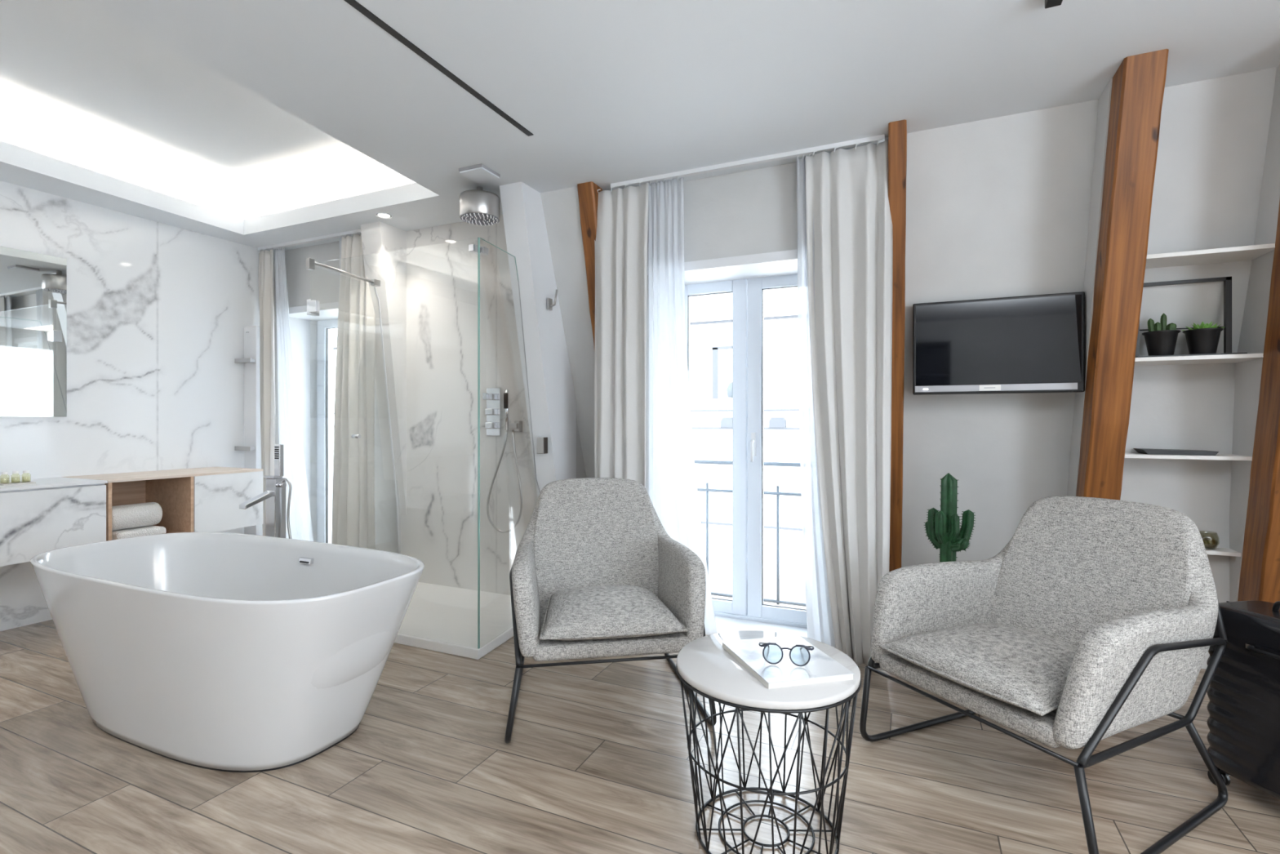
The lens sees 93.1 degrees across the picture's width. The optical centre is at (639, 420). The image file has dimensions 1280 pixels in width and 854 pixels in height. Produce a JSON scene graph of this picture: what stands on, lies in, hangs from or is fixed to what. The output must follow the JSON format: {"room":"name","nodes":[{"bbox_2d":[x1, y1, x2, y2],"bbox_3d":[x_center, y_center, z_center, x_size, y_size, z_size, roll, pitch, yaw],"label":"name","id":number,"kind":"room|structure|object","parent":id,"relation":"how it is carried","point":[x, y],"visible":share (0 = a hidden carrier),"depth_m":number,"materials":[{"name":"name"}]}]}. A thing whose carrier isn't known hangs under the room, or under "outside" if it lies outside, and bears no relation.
{"room":"hotel room","nodes":[
{"label":"hotel room","id":0,"kind":"room"},
{"bbox_2d":[0,180,273,631],"bbox_3d":[-3.465,-0.085,3.866,0.001,2.570,2.390,0,0,24],"label":"wall","id":1,"kind":"structure","parent":0,"point":[157,313],"depth_m":4.04,"materials":[{"name":"stone"}]},
{"bbox_2d":[0,245,66,417],"bbox_3d":[-3.853,-0.507,2.968,0.031,0.965,1.634,0,0,24],"label":"wall mirror","id":2,"kind":"object","parent":1,"relation":"attached to","point":[33,286],"visible":1,"depth_m":3.56,"materials":[{"name":"white mirror"}]},
{"bbox_2d":[0,483,106,566],"bbox_3d":[-3.735,0.549,2.630,0.523,0.378,2.115,0,0,24],"label":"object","id":3,"kind":"object","parent":1,"relation":"attached to","point":[33,522],"visible":0.88,"depth_m":3.25,"materials":[{"name":"white stone"}]},
{"bbox_2d":[0,476,107,491],"bbox_3d":[-3.732,0.350,2.629,0.528,0.016,2.115,0,0,24],"label":"countertop","id":4,"kind":"structure","parent":3,"relation":"on","point":[46,482],"depth_m":3.35,"materials":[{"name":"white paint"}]},
{"bbox_2d":[0,481,35,485],"bbox_3d":[-3.370,0.338,3.275,0.100,0.008,0.130,0,0,24],"label":"tray","id":5,"kind":"object","parent":4,"relation":"on","point":[20,482],"visible":0.91,"depth_m":3.26,"materials":[{"name":"white ceramic"}]},
{"bbox_2d":[0,471,8,484],"bbox_3d":[-3.388,0.302,3.236,0.036,0.063,0.036,0,0,24],"label":"candle","id":6,"kind":"object","parent":5,"relation":"on","point":[3,480],"visible":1,"depth_m":3.23,"materials":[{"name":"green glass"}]},
{"bbox_2d":[11,471,19,483],"bbox_3d":[-3.370,0.302,3.275,0.036,0.063,0.036,0,0,24],"label":"candle","id":7,"kind":"object","parent":5,"relation":"on","point":[15,479],"visible":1,"depth_m":3.27,"materials":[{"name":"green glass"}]},
{"bbox_2d":[22,470,30,482],"bbox_3d":[-3.352,0.302,3.314,0.036,0.063,0.036,0,0,24],"label":"candle","id":8,"kind":"object","parent":5,"relation":"on","point":[27,478],"visible":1,"depth_m":3.31,"materials":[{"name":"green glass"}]},
{"bbox_2d":[104,476,194,541],"bbox_3d":[-3.203,0.546,3.805,0.523,0.377,0.455,0,0,24],"label":"shelf box","id":9,"kind":"object","parent":1,"relation":"attached to","point":[175,495],"visible":0.29,"depth_m":3.96,"materials":[{"name":"brown wood"}]},
{"bbox_2d":[111,524,165,539],"bbox_3d":[-3.103,0.686,3.714,0.225,0.059,0.260,0,0,24],"label":"folded towel","id":10,"kind":"object","parent":9,"relation":"on","point":[148,530],"visible":0.49,"depth_m":3.66,"materials":[{"name":"white fabric"}]},
{"bbox_2d":[111,502,162,530],"bbox_3d":[-3.107,0.582,3.710,0.156,0.146,0.270,0,0,24],"label":"rolled towel","id":11,"kind":"object","parent":10,"relation":"on","point":[148,513],"visible":0.76,"depth_m":3.68,"materials":[{"name":"white fabric"}]},
{"bbox_2d":[62,466,262,483],"bbox_3d":[-3.109,0.349,4.013,0.523,0.015,0.910,0,0,24],"label":"wooden top","id":12,"kind":"object","parent":9,"relation":"on","point":[170,473],"visible":0.86,"depth_m":3.91,"materials":[{"name":"brown wood"}]},
{"bbox_2d":[193,471,262,532],"bbox_3d":[-3.014,0.546,4.222,0.523,0.377,0.450,0,0,24],"label":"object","id":13,"kind":"object","parent":1,"relation":"attached to","point":[218,498],"visible":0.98,"depth_m":4.09,"materials":[{"name":"white stone"}]},
{"bbox_2d":[234,325,258,535],"bbox_3d":[-3.003,0.110,4.651,0.185,1.680,0.090,0,0,24],"label":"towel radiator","id":14,"kind":"object","parent":1,"relation":"attached to","point":[251,360],"visible":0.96,"depth_m":4.66,"materials":[{"name":"white metal"}]},
{"bbox_2d":[360,221,406,515],"bbox_3d":[-1.780,-0.085,4.405,0.185,2.570,0.440,0,0,24],"label":"wall","id":15,"kind":"structure","parent":0,"point":[384,245],"depth_m":4.31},
{"bbox_2d":[400,214,537,595],"bbox_3d":[-1.182,-0.085,4.156,1.420,2.570,0.001,0,0,24],"label":"wall","id":16,"kind":"structure","parent":0,"point":[439,526],"depth_m":4.18,"materials":[{"name":"stone"}]},
{"bbox_2d":[482,387,501,435],"bbox_3d":[-0.993,-0.060,4.020,0.113,0.320,0.088,0,0,24],"label":"shower mixer","id":17,"kind":"object","parent":16,"relation":"attached to","point":[492,396],"visible":1,"depth_m":4.03,"materials":[{"name":"silver metal"}]},
{"bbox_2d":[486,390,522,533],"bbox_3d":[-0.864,0.263,3.964,0.282,0.927,0.087,0,0,24],"label":"shower","id":18,"kind":"object","parent":16,"relation":"attached to","point":[517,425],"visible":1,"depth_m":3.94,"materials":[{"name":"silver metal"}]},
{"bbox_2d":[273,162,797,553],"bbox_3d":[-0.799,-0.085,4.433,4.790,2.570,0.880,0,0,24],"label":"wall","id":19,"kind":"structure","parent":0,"point":[752,211],"depth_m":3.57,"materials":[{"name":"paint"}]},
{"bbox_2d":[288,302,338,321],"bbox_3d":[-2.381,-0.875,4.830,1.000,0.050,0.360,0,0,24],"label":"trim","id":20,"kind":"structure","parent":19,"relation":"attached to","point":[327,311],"depth_m":4.79,"materials":[{"name":"white paint"}]},
{"bbox_2d":[316,319,337,543],"bbox_3d":[-2.308,0.142,4.992,1.008,2.124,0.153,0,0,24],"label":"window frame","id":21,"kind":"structure","parent":19,"relation":"in","point":[323,327],"depth_m":5.15,"materials":[{"name":"white"}]},
{"bbox_2d":[647,248,797,284],"bbox_3d":[0.567,-0.875,3.497,0.990,0.050,0.360,0,0,24],"label":"trim","id":22,"kind":"structure","parent":19,"relation":"attached to","point":[784,262],"depth_m":3.40,"materials":[{"name":"white paint"}]},
{"bbox_2d":[684,274,807,628],"bbox_3d":[0.649,0.142,3.655,0.998,2.124,0.153,0,0,24],"label":"window frame","id":23,"kind":"structure","parent":19,"relation":"in","point":[747,603],"depth_m":3.63,"materials":[{"name":"white plastic"}]},
{"bbox_2d":[715,615,807,637],"bbox_3d":[0.564,1.194,3.493,1.010,0.012,0.290,0,0,24],"label":"trim","id":24,"kind":"structure","parent":19,"relation":"attached to","point":[723,624],"depth_m":3.49,"materials":[{"name":"white paint"}]},
{"bbox_2d":[499,181,576,497],"bbox_3d":[-0.623,-0.085,3.785,0.155,2.570,0.615,0,0,24],"label":"wall","id":25,"kind":"structure","parent":0,"point":[553,402],"depth_m":3.71,"materials":[{"name":"white paint"}]},
{"bbox_2d":[546,288,557,310],"bbox_3d":[-0.530,-0.741,3.708,0.063,0.121,0.040,0,0,24],"label":"robe hook","id":26,"kind":"object","parent":25,"relation":"attached to","point":[549,301],"visible":1,"depth_m":3.70,"materials":[{"name":"silver metal"}]},
{"bbox_2d":[540,186,595,477],"bbox_3d":[-0.261,-0.085,4.058,0.420,2.570,1.020,0,0,24],"label":"wall","id":27,"kind":"structure","parent":0,"point":[561,207],"depth_m":3.79,"materials":[{"name":"paint"}]},
{"bbox_2d":[0,0,1279,252],"bbox_3d":[-0.563,-1.535,1.242,7.850,0.330,7.400,0,0,24],"label":"ceiling","id":28,"kind":"structure","parent":0,"point":[255,123],"depth_m":2.56,"materials":[{"name":"white paint"}]},
{"bbox_2d":[257,228,360,251],"bbox_3d":[-2.419,-1.359,4.540,1.310,0.022,0.030,0,0,24],"label":"rail","id":29,"kind":"object","parent":28,"relation":"attached to","point":[356,232],"visible":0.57,"depth_m":4.55,"materials":[{"name":"white metal"}]},
{"bbox_2d":[257,247,275,535],"bbox_3d":[-2.928,-0.090,4.752,0.220,2.520,0.069,0,0,24],"label":"curtain","id":30,"kind":"object","parent":29,"relation":"hanging from","point":[267,372],"visible":0.72,"depth_m":4.74,"materials":[{"name":"beige fabric"}]},
{"bbox_2d":[273,246,313,541],"bbox_3d":[-2.648,-0.087,4.683,0.442,2.535,0.085,0,0,24],"label":"sheer curtain","id":31,"kind":"object","parent":29,"relation":"hanging from","point":[290,435],"visible":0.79,"depth_m":4.71,"materials":[{"name":"white fabric"}]},
{"bbox_2d":[331,235,348,543],"bbox_3d":[-2.208,-0.087,4.482,0.320,2.535,0.079,0,0,24],"label":"sheer curtain","id":32,"kind":"object","parent":29,"relation":"hanging from","point":[340,239],"visible":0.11,"depth_m":4.45,"materials":[{"name":"white fabric"}]},
{"bbox_2d":[332,231,375,549],"bbox_3d":[-2.007,-0.090,4.298,0.410,2.520,0.124,0,0,24],"label":"curtain","id":33,"kind":"object","parent":29,"relation":"hanging from","point":[353,477],"visible":0.87,"depth_m":4.31,"materials":[{"name":"beige fabric"}]},
{"bbox_2d":[376,213,391,218],"bbox_3d":[-1.706,-1.367,4.042,0.096,0.006,0.096,0,0,24],"label":"recessed light","id":34,"kind":"object","parent":28,"relation":"in","point":[384,215],"visible":1,"depth_m":4.05,"materials":[{"name":"white paint"}]},
{"bbox_2d":[343,0,533,136],"bbox_3d":[-1.478,-1.383,0.797,0.030,0.033,4.635,0,0,24],"label":"ceiling slot","id":35,"kind":"object","parent":28,"relation":"attached to","point":[353,3],"visible":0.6,"depth_m":2.31,"materials":[{"name":"black metal"}]},
{"bbox_2d":[458,163,500,182],"bbox_3d":[-0.880,-1.357,3.332,0.154,0.023,0.158,0,0,24],"label":"ceiling vent","id":36,"kind":"object","parent":28,"relation":"in","point":[478,173],"visible":1,"depth_m":3.30,"materials":[{"name":"white paint"}]},
{"bbox_2d":[459,186,500,226],"bbox_3d":[-0.940,-1.273,3.564,0.232,0.194,0.232,0,0,24],"label":"shower head","id":37,"kind":"object","parent":28,"relation":"hanging from","point":[478,206],"visible":1,"depth_m":3.48},
{"bbox_2d":[610,134,884,189],"bbox_3d":[0.506,-1.359,3.217,1.470,0.022,0.030,0,0,24],"label":"rail","id":38,"kind":"object","parent":28,"relation":"attached to","point":[873,140],"visible":0.93,"depth_m":3.17,"materials":[{"name":"white metal"}]},
{"bbox_2d":[594,181,648,487],"bbox_3d":[-0.108,-0.090,3.506,0.369,2.520,0.091,0,0,24],"label":"curtain","id":39,"kind":"object","parent":38,"relation":"hanging from","point":[620,244],"visible":0.7,"depth_m":3.49,"materials":[{"name":"fabric"}]},
{"bbox_2d":[648,176,717,635],"bbox_3d":[0.223,-0.087,3.382,0.424,2.535,0.079,0,0,24],"label":"sheer curtain","id":40,"kind":"object","parent":38,"relation":"hanging from","point":[673,493],"visible":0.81,"depth_m":3.40,"materials":[{"name":"white fabric"}]},
{"bbox_2d":[796,153,835,648],"bbox_3d":[0.903,-0.087,3.080,0.210,2.535,0.068,0,0,24],"label":"sheer curtain","id":41,"kind":"object","parent":38,"relation":"hanging from","point":[819,616],"visible":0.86,"depth_m":3.10,"materials":[{"name":"white fabric"}]},
{"bbox_2d":[805,138,893,665],"bbox_3d":[1.017,-0.085,2.973,0.406,2.530,0.081,0,0,27],"label":"curtain","id":42,"kind":"object","parent":38,"relation":"hanging from","point":[846,190],"visible":0.93,"depth_m":2.96,"materials":[{"name":"fabric"}]},
{"bbox_2d":[1044,0,1062,8],"bbox_3d":[1.316,-1.353,1.921,0.045,0.035,0.085,0,0,24],"label":"recessed light","id":43,"kind":"object","parent":28,"relation":"in","point":[1048,3],"visible":1,"depth_m":1.94,"materials":[{"name":"black metal"}]},
{"bbox_2d":[0,572,1279,853],"bbox_3d":[-0.563,1.260,1.242,7.850,0.120,7.400,0,0,24],"label":"floor","id":44,"kind":"structure","parent":0,"point":[595,760],"depth_m":2.04,"materials":[{"name":"brown wood"}]},
{"bbox_2d":[30,532,424,772],"bbox_3d":[-1.699,0.881,2.480,1.768,0.638,0.795,0,0,24],"label":"bathtub","id":45,"kind":"object","parent":44,"relation":"on","point":[223,651],"visible":1,"depth_m":2.13,"materials":[{"name":"white ceramic"}]},
{"bbox_2d":[239,444,292,538],"bbox_3d":[-2.166,0.670,3.542,0.203,1.060,0.270,0,0,24],"label":"faucet","id":46,"kind":"object","parent":44,"relation":"on","point":[274,495],"visible":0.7,"depth_m":3.59,"materials":[{"name":"silver metal"}]},
{"bbox_2d":[278,482,286,487],"bbox_3d":[-2.116,0.380,3.591,0.035,0.028,0.028,0,0,24],"label":"handle","id":47,"kind":"object","parent":46,"relation":"attached to","point":[280,484],"depth_m":3.58,"materials":[{"name":"silver metal"}]},
{"bbox_2d":[394,582,513,659],"bbox_3d":[-1.275,1.175,3.727,1.404,0.050,0.860,0,0,24],"label":"shower tray","id":48,"kind":"object","parent":44,"relation":"on","point":[437,618],"visible":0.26,"depth_m":3.48,"materials":[{"name":"white ceramic"}]},
{"bbox_2d":[306,286,399,553],"bbox_3d":[-1.851,0.115,3.974,0.083,2.060,0.875,0,0,10],"label":"screen","id":49,"kind":"object","parent":48,"relation":"on","point":[313,305],"visible":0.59,"depth_m":4.22,"materials":[{"name":"clear glass"}]},
{"bbox_2d":[468,237,479,648],"bbox_3d":[-1.373,0.112,3.316,1.235,2.073,0.044,0,0,24],"label":"screen","id":50,"kind":"object","parent":48,"relation":"on","point":[473,248],"visible":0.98,"depth_m":3.06,"materials":[{"name":"clear glass"}]},
{"bbox_2d":[306,257,380,286],"bbox_3d":[-1.873,-0.925,3.857,0.044,0.070,0.630,0,0,14],"label":"bar","id":51,"kind":"object","parent":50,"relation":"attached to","point":[310,263],"visible":1,"depth_m":3.76,"materials":[{"name":"silver metal"}]},
{"bbox_2d":[475,237,547,493],"bbox_3d":[-0.688,0.110,3.473,0.060,2.075,0.848,0,0,19],"label":"screen","id":52,"kind":"object","parent":48,"relation":"on","point":[542,442],"visible":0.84,"depth_m":3.61,"materials":[{"name":"clear glass"}]},
{"bbox_2d":[577,181,602,345],"bbox_3d":[-0.184,-0.085,3.968,0.132,2.570,1.006,0,0,15],"label":"timber post","id":53,"kind":"object","parent":44,"relation":"on","point":[588,194],"visible":0.21,"depth_m":3.57,"materials":[{"name":"brown wood"}]},
{"bbox_2d":[504,477,716,742],"bbox_3d":[-0.165,0.745,2.681,0.807,0.909,0.922,0,0,-9],"label":"armchair","id":54,"kind":"object","parent":44,"relation":"on","point":[595,571],"visible":0.98,"depth_m":2.61,"materials":[{"name":"fabric"}]},
{"bbox_2d":[542,585,684,639],"bbox_3d":[-0.135,0.772,2.502,0.544,0.104,0.552,0,0,-9],"label":"seat cushion","id":55,"kind":"object","parent":54,"relation":"on","point":[607,612],"depth_m":2.33,"materials":[{"name":"fabric"}]},
{"bbox_2d":[675,630,861,853],"bbox_3d":[0.367,0.949,1.771,0.524,0.498,0.524,0,0,24],"label":"side table","id":56,"kind":"object","parent":44,"relation":"on","point":[703,664],"visible":0.95,"depth_m":1.66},
{"bbox_2d":[721,635,853,688],"bbox_3d":[0.415,0.691,1.759,0.257,0.018,0.314,0,0,-14],"label":"magazine","id":57,"kind":"object","parent":56,"relation":"on","point":[821,668],"visible":1,"depth_m":1.71,"materials":[{"name":"grey paper"}]},
{"bbox_2d":[758,641,813,666],"bbox_3d":[0.420,0.652,1.753,0.151,0.059,0.132,0,0,11],"label":"eyeglasses","id":58,"kind":"object","parent":57,"relation":"on","point":[765,645],"visible":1,"depth_m":1.69,"materials":[{"name":"grey"}]},
{"bbox_2d":[888,120,906,572],"bbox_3d":[1.356,-0.085,3.227,0.093,2.570,0.983,0,0,22],"label":"timber post","id":59,"kind":"object","parent":44,"relation":"on","point":[897,130],"visible":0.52,"depth_m":3.03,"materials":[{"name":"brown wood"}]},
{"bbox_2d":[923,472,976,562],"bbox_3d":[1.492,0.726,2.947,0.290,0.948,0.290,0,0,24],"label":"potted cactus","id":60,"kind":"object","parent":44,"relation":"on","point":[943,529],"visible":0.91,"depth_m":2.91,"materials":[{"name":"green plant"}]},
{"bbox_2d":[859,495,1227,853],"bbox_3d":[1.361,0.745,2.074,0.922,0.909,0.807,0,0,-26],"label":"armchair","id":61,"kind":"object","parent":44,"relation":"on","point":[1097,620],"visible":1,"depth_m":1.99,"materials":[{"name":"fabric"}]},
{"bbox_2d":[883,622,1077,711],"bbox_3d":[1.198,0.772,1.994,0.552,0.104,0.544,0,0,-26],"label":"seat cushion","id":62,"kind":"object","parent":61,"relation":"on","point":[999,667],"depth_m":1.90,"materials":[{"name":"fabric"}]},
{"bbox_2d":[1075,48,1168,499],"bbox_3d":[2.088,-0.085,2.715,0.146,2.570,0.998,0,0,24],"label":"timber post","id":63,"kind":"object","parent":44,"relation":"on","point":[1138,84],"visible":0.7,"depth_m":2.50,"materials":[{"name":"brown wood"}]},
{"bbox_2d":[1206,600,1279,799],"bbox_3d":[2.014,0.883,1.855,0.276,0.632,0.405,0,0,-11],"label":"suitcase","id":64,"kind":"object","parent":44,"relation":"on","point":[1243,691],"visible":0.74,"depth_m":1.90,"materials":[{"name":"black"}]},
{"bbox_2d":[1237,200,1279,603],"bbox_3d":[2.612,-0.085,2.459,0.155,2.570,1.046,0,0,29],"label":"timber post","id":65,"kind":"object","parent":44,"relation":"on","point":[1260,575],"visible":0.61,"depth_m":2.55,"materials":[{"name":"brown wood"}]},
{"bbox_2d":[884,99,1098,567],"bbox_3d":[1.840,-0.085,3.183,0.990,2.570,0.998,0,0,24],"label":"wall","id":66,"kind":"structure","parent":0,"point":[997,207],"depth_m":2.96,"materials":[{"name":"paint"}]},
{"bbox_2d":[912,291,1084,395],"bbox_3d":[1.774,-0.361,3.071,0.715,0.458,0.382,0,0,24],"label":"television","id":67,"kind":"object","parent":66,"relation":"attached to","point":[1036,343],"visible":1,"depth_m":2.89,"materials":[{"name":"black plastic"}]},
{"bbox_2d":[1066,77,1112,496],"bbox_3d":[2.161,-0.085,2.883,0.138,2.570,1.065,0,0,24],"label":"wall","id":68,"kind":"structure","parent":0,"point":[1104,104],"depth_m":2.68,"materials":[{"name":"paint"}]},
{"bbox_2d":[1142,329,1180,355],"bbox_3d":[2.328,-0.343,2.712,0.132,0.109,0.132,0,0,24],"label":"pot","id":69,"kind":"object","parent":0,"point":[1158,342],"depth_m":2.67,"materials":[{"name":"black plastic"}]},
{"bbox_2d":[1120,67,1276,669],"bbox_3d":[2.487,-0.085,2.804,0.620,2.570,0.840,0,0,24],"label":"wall","id":70,"kind":"structure","parent":0,"point":[1214,133],"depth_m":2.68,"materials":[{"name":"paint"}]},
{"bbox_2d":[1229,64,1279,601],"bbox_3d":[3.399,-0.085,2.323,1.720,2.570,1.065,0,0,24],"label":"wall","id":71,"kind":"structure","parent":0,"point":[1253,330],"depth_m":2.60,"materials":[{"name":"paint"}]},
{"bbox_2d":[1124,452,1252,460],"bbox_3d":[2.477,0.164,2.826,0.494,0.018,0.209,0,0,24],"label":"wall shelf","id":72,"kind":"object","parent":71,"relation":"attached to","point":[1127,455],"visible":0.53,"depth_m":2.73,"materials":[{"name":"white wood"}]},
{"bbox_2d":[1133,448,1218,455],"bbox_3d":[2.481,0.143,2.818,0.271,0.022,0.140,0,0,24],"label":"serving tray","id":73,"kind":"object","parent":72,"relation":"on","point":[1144,451],"visible":1,"depth_m":2.77,"materials":[{"name":"black metal"}]},
{"bbox_2d":[1134,353,1263,365],"bbox_3d":[2.424,-0.271,2.727,0.479,0.018,0.272,0,0,24],"label":"wall shelf","id":74,"kind":"object","parent":71,"relation":"attached to","point":[1220,358],"visible":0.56,"depth_m":2.63,"materials":[{"name":"white wood"}]},
{"bbox_2d":[1142,313,1180,355],"bbox_3d":[2.328,-0.385,2.712,0.132,0.193,0.132,0,0,24],"label":"potted cactus","id":75,"kind":"object","parent":74,"relation":"on","point":[1161,339],"visible":0.97,"depth_m":2.68,"materials":[{"name":"black"}]},
{"bbox_2d":[1134,276,1247,357],"bbox_3d":[2.407,-0.450,2.676,0.370,0.340,0.110,0,0,24],"label":"frame","id":76,"kind":"object","parent":74,"relation":"on","point":[1227,280],"visible":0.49,"depth_m":2.62,"materials":[{"name":"black metal"}]},
{"bbox_2d":[1181,320,1224,354],"bbox_3d":[2.459,-0.359,2.652,0.148,0.142,0.141,0,0,24],"label":"potted succulent","id":77,"kind":"object","parent":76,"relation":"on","point":[1203,338],"visible":0.98,"depth_m":2.62,"materials":[{"name":"green plant"}]},
{"bbox_2d":[1145,243,1275,268],"bbox_3d":[2.352,-0.691,2.585,0.465,0.018,0.231,0,0,24],"label":"wall shelf","id":78,"kind":"object","parent":71,"relation":"attached to","point":[1245,252],"visible":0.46,"depth_m":2.52,"materials":[{"name":"white wood"}]},
{"bbox_2d":[1204,546,1240,556],"bbox_3d":[2.530,0.609,2.926,0.509,0.018,0.142,0,0,24],"label":"wall shelf","id":79,"kind":"object","parent":71,"relation":"attached to","point":[1218,551],"visible":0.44,"depth_m":2.79,"materials":[{"name":"white"}]},
{"bbox_2d":[1202,530,1219,549],"bbox_3d":[2.668,0.561,2.854,0.084,0.078,0.084,0,0,24],"label":"glass bowl","id":80,"kind":"object","parent":79,"relation":"on","point":[1208,543],"visible":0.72,"depth_m":2.83,"materials":[{"name":"glass"}]},
{"bbox_3d":[-0.559,1.300,4.588,5.600,0.100,0.400,0,0,24],"label":"balcony slab","id":81,"kind":"object","parent":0,"visible":0},
{"bbox_2d":[694,459,805,606],"bbox_3d":[0.785,0.758,3.980,2.170,0.984,0.028,0,0,24],"label":"balcony railing","id":82,"kind":"object","parent":81,"relation":"on","point":[778,493],"visible":0.08,"depth_m":3.93,"materials":[{"name":"grey metal"}]},
{"label":"outside","id":83,"kind":"structure","parent":0,"visible":0},
{"bbox_3d":[9.107,8.150,20.136,60.000,0.100,35.800,0,0,24],"label":"ground","id":84,"kind":"structure","parent":83,"visible":0},
{"bbox_2d":[333,287,804,582],"bbox_3d":[3.893,2.050,13.462,28.000,12.100,4.260,0,0,24],"label":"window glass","id":85,"kind":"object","parent":84,"relation":"on","point":[710,316],"visible":0.12,"depth_m":12.34,"materials":[{"name":"white"}]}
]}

